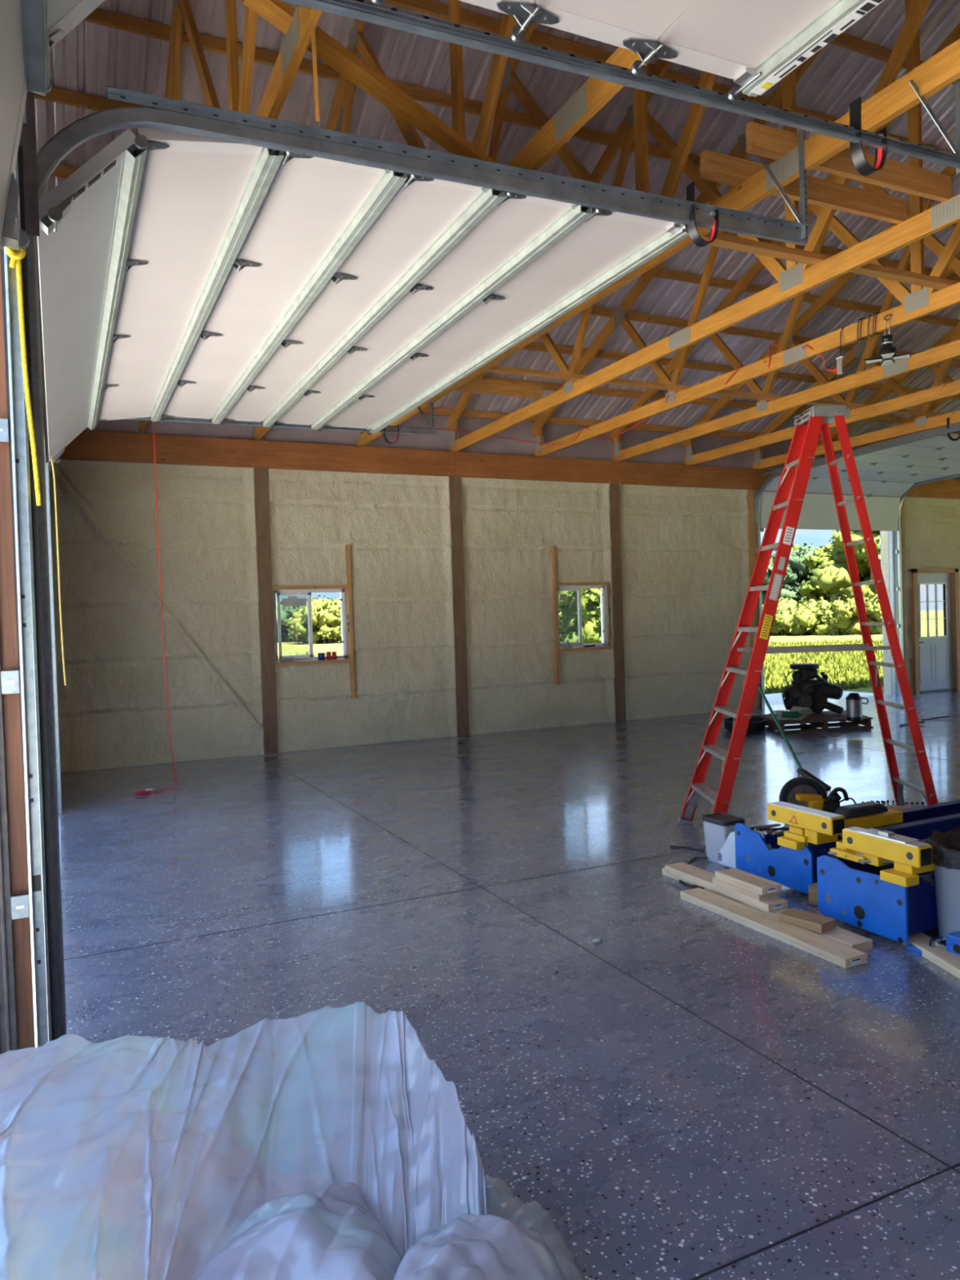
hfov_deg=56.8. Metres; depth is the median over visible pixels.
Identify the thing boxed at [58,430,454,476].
header beam
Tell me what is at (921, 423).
roof truss
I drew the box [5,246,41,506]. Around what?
rope
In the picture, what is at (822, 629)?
bush
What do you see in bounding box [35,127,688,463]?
door
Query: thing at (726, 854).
sack
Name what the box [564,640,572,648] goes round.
spray nozzle
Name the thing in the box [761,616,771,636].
print
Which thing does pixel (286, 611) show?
leafy tree
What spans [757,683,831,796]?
push broom
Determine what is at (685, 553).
wall
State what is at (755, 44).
door
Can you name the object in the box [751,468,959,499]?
header beam
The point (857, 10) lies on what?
garage door
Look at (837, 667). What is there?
grass
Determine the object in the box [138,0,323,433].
roof truss
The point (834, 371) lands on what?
extension cord
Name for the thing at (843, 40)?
purlin
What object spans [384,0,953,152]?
purlin
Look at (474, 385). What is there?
board
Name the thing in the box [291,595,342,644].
leafy tree
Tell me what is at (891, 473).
door
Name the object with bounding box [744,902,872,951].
board
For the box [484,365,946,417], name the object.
brace
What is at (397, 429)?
door track
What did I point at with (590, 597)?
leafy tree
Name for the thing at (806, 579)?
leafy tree
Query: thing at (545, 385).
purlin
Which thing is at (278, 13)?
diagonal brace
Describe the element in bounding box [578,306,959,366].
purlin
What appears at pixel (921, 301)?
roof truss
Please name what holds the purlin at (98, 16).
attached to the ceiling
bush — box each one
[762,594,808,635]
[770,608,791,635]
[774,596,834,635]
[787,596,854,635]
[825,595,882,635]
[850,592,882,626]
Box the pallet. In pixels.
[758,710,873,733]
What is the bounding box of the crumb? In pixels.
[591,937,601,943]
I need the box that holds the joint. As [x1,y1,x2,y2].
[63,718,959,1279]
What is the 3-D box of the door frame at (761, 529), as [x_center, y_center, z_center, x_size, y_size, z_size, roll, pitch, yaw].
[4.121,-0.549,13.297,0.165,3.120,0.265,-2,1,-25]
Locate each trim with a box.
[0,651,17,1054]
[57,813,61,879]
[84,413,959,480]
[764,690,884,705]
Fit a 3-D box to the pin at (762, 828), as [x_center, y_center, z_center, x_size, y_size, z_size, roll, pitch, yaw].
[1.542,0.985,4.618,0.175,0.020,0.016,-2,1,8]
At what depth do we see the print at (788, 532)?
5.55 m
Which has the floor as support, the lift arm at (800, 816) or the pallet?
the pallet
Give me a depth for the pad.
4.63 m
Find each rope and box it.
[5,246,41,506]
[50,457,66,685]
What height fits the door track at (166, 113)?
3.720 m
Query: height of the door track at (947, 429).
3.600 m
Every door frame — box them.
[0,252,35,1049]
[760,498,764,531]
[880,530,900,695]
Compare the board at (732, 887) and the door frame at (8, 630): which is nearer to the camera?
the door frame at (8, 630)
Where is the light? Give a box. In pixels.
[864,314,911,365]
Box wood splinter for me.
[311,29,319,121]
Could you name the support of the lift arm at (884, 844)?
on the bracket at (904, 875)
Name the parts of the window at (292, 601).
sash, frame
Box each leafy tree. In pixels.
[275,600,306,642]
[283,608,340,644]
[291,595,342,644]
[558,585,601,648]
[558,591,574,642]
[761,542,817,604]
[791,543,824,551]
[791,545,812,601]
[795,529,870,602]
[804,542,835,602]
[809,529,880,604]
[826,529,879,582]
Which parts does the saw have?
blade, handle, motor, power cord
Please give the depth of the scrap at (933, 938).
3.68 m
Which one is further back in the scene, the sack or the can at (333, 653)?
the can at (333, 653)
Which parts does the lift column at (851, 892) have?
plate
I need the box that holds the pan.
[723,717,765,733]
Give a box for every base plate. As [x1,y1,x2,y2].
[906,943,922,955]
[941,931,959,955]
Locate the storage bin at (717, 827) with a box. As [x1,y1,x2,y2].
[701,812,744,865]
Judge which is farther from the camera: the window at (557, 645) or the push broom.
the window at (557, 645)
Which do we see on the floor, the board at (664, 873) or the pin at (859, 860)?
the board at (664, 873)
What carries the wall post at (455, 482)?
on the floor
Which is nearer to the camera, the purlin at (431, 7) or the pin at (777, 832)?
the pin at (777, 832)
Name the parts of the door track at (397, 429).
angle rail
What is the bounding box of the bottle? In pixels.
[781,711,802,717]
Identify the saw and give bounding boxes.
[778,776,856,827]
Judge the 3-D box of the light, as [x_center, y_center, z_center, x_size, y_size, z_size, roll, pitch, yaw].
[3.033,-2.260,6.614,0.294,0.340,0.294,-2,1,-25]
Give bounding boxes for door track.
[0,0,959,1047]
[18,85,813,1036]
[44,399,438,813]
[754,417,959,708]
[895,473,959,695]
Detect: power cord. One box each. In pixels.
[670,845,704,852]
[679,856,707,888]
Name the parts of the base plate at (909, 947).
plate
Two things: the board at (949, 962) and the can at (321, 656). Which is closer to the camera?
the board at (949, 962)
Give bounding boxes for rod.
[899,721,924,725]
[921,715,950,720]
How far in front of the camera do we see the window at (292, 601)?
10.39 m
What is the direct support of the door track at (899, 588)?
attached to the wall
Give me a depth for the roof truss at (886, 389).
12.23 m
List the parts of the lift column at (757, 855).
plate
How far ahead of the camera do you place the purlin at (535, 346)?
11.22 m
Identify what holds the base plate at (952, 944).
on the floor
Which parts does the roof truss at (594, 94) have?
connector plate, connector plate, connector plate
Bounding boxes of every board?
[453,378,542,398]
[662,867,744,905]
[664,862,787,911]
[680,887,867,968]
[699,149,906,223]
[712,875,777,901]
[715,867,782,895]
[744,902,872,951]
[745,121,952,202]
[778,907,835,933]
[808,882,817,906]
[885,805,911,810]
[903,932,959,979]
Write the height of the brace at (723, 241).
0.038 m
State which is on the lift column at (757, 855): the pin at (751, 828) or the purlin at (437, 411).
the pin at (751, 828)
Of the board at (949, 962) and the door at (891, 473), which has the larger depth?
the door at (891, 473)
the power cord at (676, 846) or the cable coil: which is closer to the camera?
the power cord at (676, 846)
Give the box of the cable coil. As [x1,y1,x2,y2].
[857,311,881,340]
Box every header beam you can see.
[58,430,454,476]
[453,451,752,489]
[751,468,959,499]
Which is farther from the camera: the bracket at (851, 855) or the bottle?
the bottle
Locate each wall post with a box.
[253,467,278,754]
[448,476,469,736]
[607,483,626,721]
[746,489,760,709]
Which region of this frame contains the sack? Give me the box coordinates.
[718,831,737,868]
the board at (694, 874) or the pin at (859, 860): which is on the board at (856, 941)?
the board at (694, 874)
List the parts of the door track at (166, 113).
angle rail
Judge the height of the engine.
0.668 m
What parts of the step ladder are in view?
rail, rail, rail, rail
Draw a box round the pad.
[834,801,888,818]
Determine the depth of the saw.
5.86 m
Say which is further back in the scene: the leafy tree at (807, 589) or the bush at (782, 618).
the leafy tree at (807, 589)
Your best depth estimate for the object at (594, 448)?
11.37 m
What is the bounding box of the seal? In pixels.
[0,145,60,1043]
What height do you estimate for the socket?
0.361 m
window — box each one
[274,544,355,698]
[550,546,613,684]
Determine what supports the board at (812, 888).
on the floor
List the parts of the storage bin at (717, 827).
lid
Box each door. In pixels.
[0,0,884,250]
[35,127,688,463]
[760,433,959,531]
[910,568,959,693]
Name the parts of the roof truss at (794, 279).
connector plate, connector plate, connector plate, connector plate, connector plate, connector plate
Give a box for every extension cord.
[134,421,177,795]
[420,343,836,444]
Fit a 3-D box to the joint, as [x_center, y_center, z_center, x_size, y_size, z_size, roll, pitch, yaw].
[5.892,1.080,7.708,17.240,0.011,11.460,-2,1,-25]
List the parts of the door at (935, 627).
pane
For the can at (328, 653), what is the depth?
10.38 m
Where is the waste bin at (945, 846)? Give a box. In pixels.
[925,826,959,943]
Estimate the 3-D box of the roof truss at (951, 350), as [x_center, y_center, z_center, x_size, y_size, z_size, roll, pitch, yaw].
[4.229,-3.849,6.932,0.044,2.923,12.110,-2,1,-25]
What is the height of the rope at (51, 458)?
1.785 m
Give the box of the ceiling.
[34,0,959,442]
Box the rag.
[773,706,815,719]
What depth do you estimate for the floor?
3.64 m
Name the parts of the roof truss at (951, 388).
connector plate, connector plate, connector plate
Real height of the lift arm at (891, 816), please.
0.095 m
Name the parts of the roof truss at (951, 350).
connector plate, connector plate, connector plate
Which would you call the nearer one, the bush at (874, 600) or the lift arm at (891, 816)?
the lift arm at (891, 816)
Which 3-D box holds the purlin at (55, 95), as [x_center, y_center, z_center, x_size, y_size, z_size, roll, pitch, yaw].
[4.473,-4.277,10.034,17.600,0.086,0.038,-2,1,-25]
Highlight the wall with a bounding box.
[48,459,959,773]
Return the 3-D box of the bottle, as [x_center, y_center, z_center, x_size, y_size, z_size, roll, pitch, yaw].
[3.711,0.884,10.555,0.232,0.080,0.078,-2,1,13]
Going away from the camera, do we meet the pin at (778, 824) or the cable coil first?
the pin at (778, 824)
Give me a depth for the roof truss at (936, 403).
13.15 m
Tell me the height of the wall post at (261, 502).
3.225 m
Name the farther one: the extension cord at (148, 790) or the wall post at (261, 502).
the wall post at (261, 502)
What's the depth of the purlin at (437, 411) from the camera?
11.87 m
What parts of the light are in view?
panel, chain, panel, panel, panel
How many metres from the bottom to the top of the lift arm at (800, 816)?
0.086 m
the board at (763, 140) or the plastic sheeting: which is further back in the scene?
the board at (763, 140)
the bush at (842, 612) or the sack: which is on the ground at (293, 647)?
the bush at (842, 612)
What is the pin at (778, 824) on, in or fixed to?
on the lift column at (757, 855)
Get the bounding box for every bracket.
[783,825,837,844]
[830,840,892,866]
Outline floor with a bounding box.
[60,689,959,1279]
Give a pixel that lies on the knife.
(594, 645)
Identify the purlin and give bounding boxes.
[33,86,959,281]
[50,164,959,327]
[82,8,957,228]
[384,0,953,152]
[416,406,876,447]
[481,376,908,423]
[520,342,959,399]
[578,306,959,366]
[829,32,954,84]
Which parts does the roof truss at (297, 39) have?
connector plate, connector plate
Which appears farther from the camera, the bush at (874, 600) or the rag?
the bush at (874, 600)
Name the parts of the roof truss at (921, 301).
connector plate, connector plate, connector plate, connector plate, connector plate, connector plate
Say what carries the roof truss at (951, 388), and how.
on the wall
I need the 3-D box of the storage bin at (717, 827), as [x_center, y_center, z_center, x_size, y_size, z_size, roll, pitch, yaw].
[1.405,1.149,5.125,0.164,0.254,0.212,-2,1,-25]
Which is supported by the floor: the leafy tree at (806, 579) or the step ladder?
the step ladder
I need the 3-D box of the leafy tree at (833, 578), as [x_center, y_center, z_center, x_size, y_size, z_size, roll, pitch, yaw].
[26.842,-5.368,60.654,7.050,9.386,8.053,-1,1,34]
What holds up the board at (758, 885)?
on the board at (732, 887)
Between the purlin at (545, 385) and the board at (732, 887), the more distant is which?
the purlin at (545, 385)
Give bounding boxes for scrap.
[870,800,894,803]
[905,801,924,804]
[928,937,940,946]
[934,938,945,946]
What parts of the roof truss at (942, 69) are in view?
connector plate, connector plate, connector plate, connector plate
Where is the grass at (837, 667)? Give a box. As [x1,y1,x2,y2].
[764,638,883,694]
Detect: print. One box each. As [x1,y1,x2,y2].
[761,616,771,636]
[770,575,781,598]
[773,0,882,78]
[784,528,792,542]
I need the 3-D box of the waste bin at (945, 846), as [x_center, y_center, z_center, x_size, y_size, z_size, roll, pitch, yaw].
[2.068,1.042,3.689,0.383,0.442,0.390,-2,1,-25]
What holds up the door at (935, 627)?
in the wall
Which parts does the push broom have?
handle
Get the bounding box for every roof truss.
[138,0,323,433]
[253,0,650,439]
[356,22,959,446]
[448,0,959,451]
[532,0,959,456]
[609,22,959,461]
[682,165,959,465]
[750,250,959,469]
[814,324,959,459]
[876,395,951,443]
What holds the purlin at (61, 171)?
attached to the ceiling
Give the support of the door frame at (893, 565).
attached to the wall
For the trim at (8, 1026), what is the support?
attached to the wall
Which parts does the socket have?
cord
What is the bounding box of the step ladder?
[678,404,937,845]
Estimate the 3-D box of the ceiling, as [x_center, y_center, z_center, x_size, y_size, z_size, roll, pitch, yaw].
[5.763,-4.165,7.658,18.385,2.709,12.300,-2,1,-25]
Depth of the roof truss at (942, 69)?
4.93 m
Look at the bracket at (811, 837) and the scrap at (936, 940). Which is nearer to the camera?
the scrap at (936, 940)
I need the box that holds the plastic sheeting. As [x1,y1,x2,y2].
[0,1001,585,1279]
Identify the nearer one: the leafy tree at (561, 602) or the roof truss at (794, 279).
the roof truss at (794, 279)
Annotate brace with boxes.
[241,0,495,162]
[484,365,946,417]
[702,232,959,289]
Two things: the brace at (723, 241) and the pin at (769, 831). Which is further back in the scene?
the brace at (723, 241)
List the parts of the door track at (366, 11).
angle rail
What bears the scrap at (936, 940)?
on the base plate at (952, 944)
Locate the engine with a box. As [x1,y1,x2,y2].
[782,662,843,714]
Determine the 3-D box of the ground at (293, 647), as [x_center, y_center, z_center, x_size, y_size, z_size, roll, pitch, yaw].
[0.048,1.489,0.032,520.000,0.001,520.000,-2,1,-25]
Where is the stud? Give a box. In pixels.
[900,498,907,675]
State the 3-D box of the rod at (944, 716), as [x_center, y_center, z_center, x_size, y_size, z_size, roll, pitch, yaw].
[5.740,0.986,11.232,0.417,0.040,0.097,-2,1,-14]
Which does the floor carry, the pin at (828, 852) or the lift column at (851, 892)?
the lift column at (851, 892)
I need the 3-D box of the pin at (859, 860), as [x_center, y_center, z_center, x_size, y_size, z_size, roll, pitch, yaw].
[1.741,0.970,3.888,0.157,0.021,0.014,-1,1,24]
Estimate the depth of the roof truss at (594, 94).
4.48 m
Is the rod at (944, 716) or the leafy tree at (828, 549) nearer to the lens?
the rod at (944, 716)
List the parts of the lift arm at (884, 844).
silver plate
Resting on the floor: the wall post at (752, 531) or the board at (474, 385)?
the wall post at (752, 531)
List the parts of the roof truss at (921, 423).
connector plate, connector plate, connector plate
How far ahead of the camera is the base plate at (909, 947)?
3.68 m
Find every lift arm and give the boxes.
[767,801,844,835]
[777,808,902,850]
[842,826,932,868]
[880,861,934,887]
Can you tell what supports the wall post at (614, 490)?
on the floor
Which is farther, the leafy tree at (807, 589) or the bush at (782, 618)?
the leafy tree at (807, 589)
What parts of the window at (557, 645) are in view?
sash, frame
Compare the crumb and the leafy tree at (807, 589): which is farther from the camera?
the leafy tree at (807, 589)
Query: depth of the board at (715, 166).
4.87 m
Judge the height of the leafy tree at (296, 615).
4.062 m
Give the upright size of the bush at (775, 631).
2.344 m
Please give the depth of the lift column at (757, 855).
4.69 m
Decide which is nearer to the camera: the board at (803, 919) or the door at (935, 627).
the board at (803, 919)
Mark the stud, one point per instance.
(902, 517)
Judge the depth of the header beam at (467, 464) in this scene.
11.87 m
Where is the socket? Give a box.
[835,326,844,374]
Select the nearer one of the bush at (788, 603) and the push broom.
the push broom
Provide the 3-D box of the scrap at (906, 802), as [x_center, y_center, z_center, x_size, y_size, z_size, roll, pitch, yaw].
[3.130,1.182,6.436,0.170,0.025,0.021,-2,1,7]
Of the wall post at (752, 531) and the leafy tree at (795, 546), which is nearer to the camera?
the wall post at (752, 531)
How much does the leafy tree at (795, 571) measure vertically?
7.254 m
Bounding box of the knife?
[583,644,595,647]
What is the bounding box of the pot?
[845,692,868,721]
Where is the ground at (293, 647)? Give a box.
[277,634,884,693]
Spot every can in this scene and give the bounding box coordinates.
[317,653,324,660]
[326,651,331,659]
[331,651,337,659]
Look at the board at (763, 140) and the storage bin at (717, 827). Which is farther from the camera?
the storage bin at (717, 827)
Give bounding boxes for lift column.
[734,799,959,893]
[817,839,937,943]
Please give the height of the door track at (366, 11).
3.720 m
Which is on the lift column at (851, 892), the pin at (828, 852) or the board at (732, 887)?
the pin at (828, 852)
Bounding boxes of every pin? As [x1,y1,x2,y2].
[750,823,777,830]
[754,823,780,831]
[759,827,789,831]
[764,826,785,834]
[772,830,789,835]
[827,851,837,854]
[857,858,893,863]
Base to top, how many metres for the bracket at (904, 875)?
0.085 m

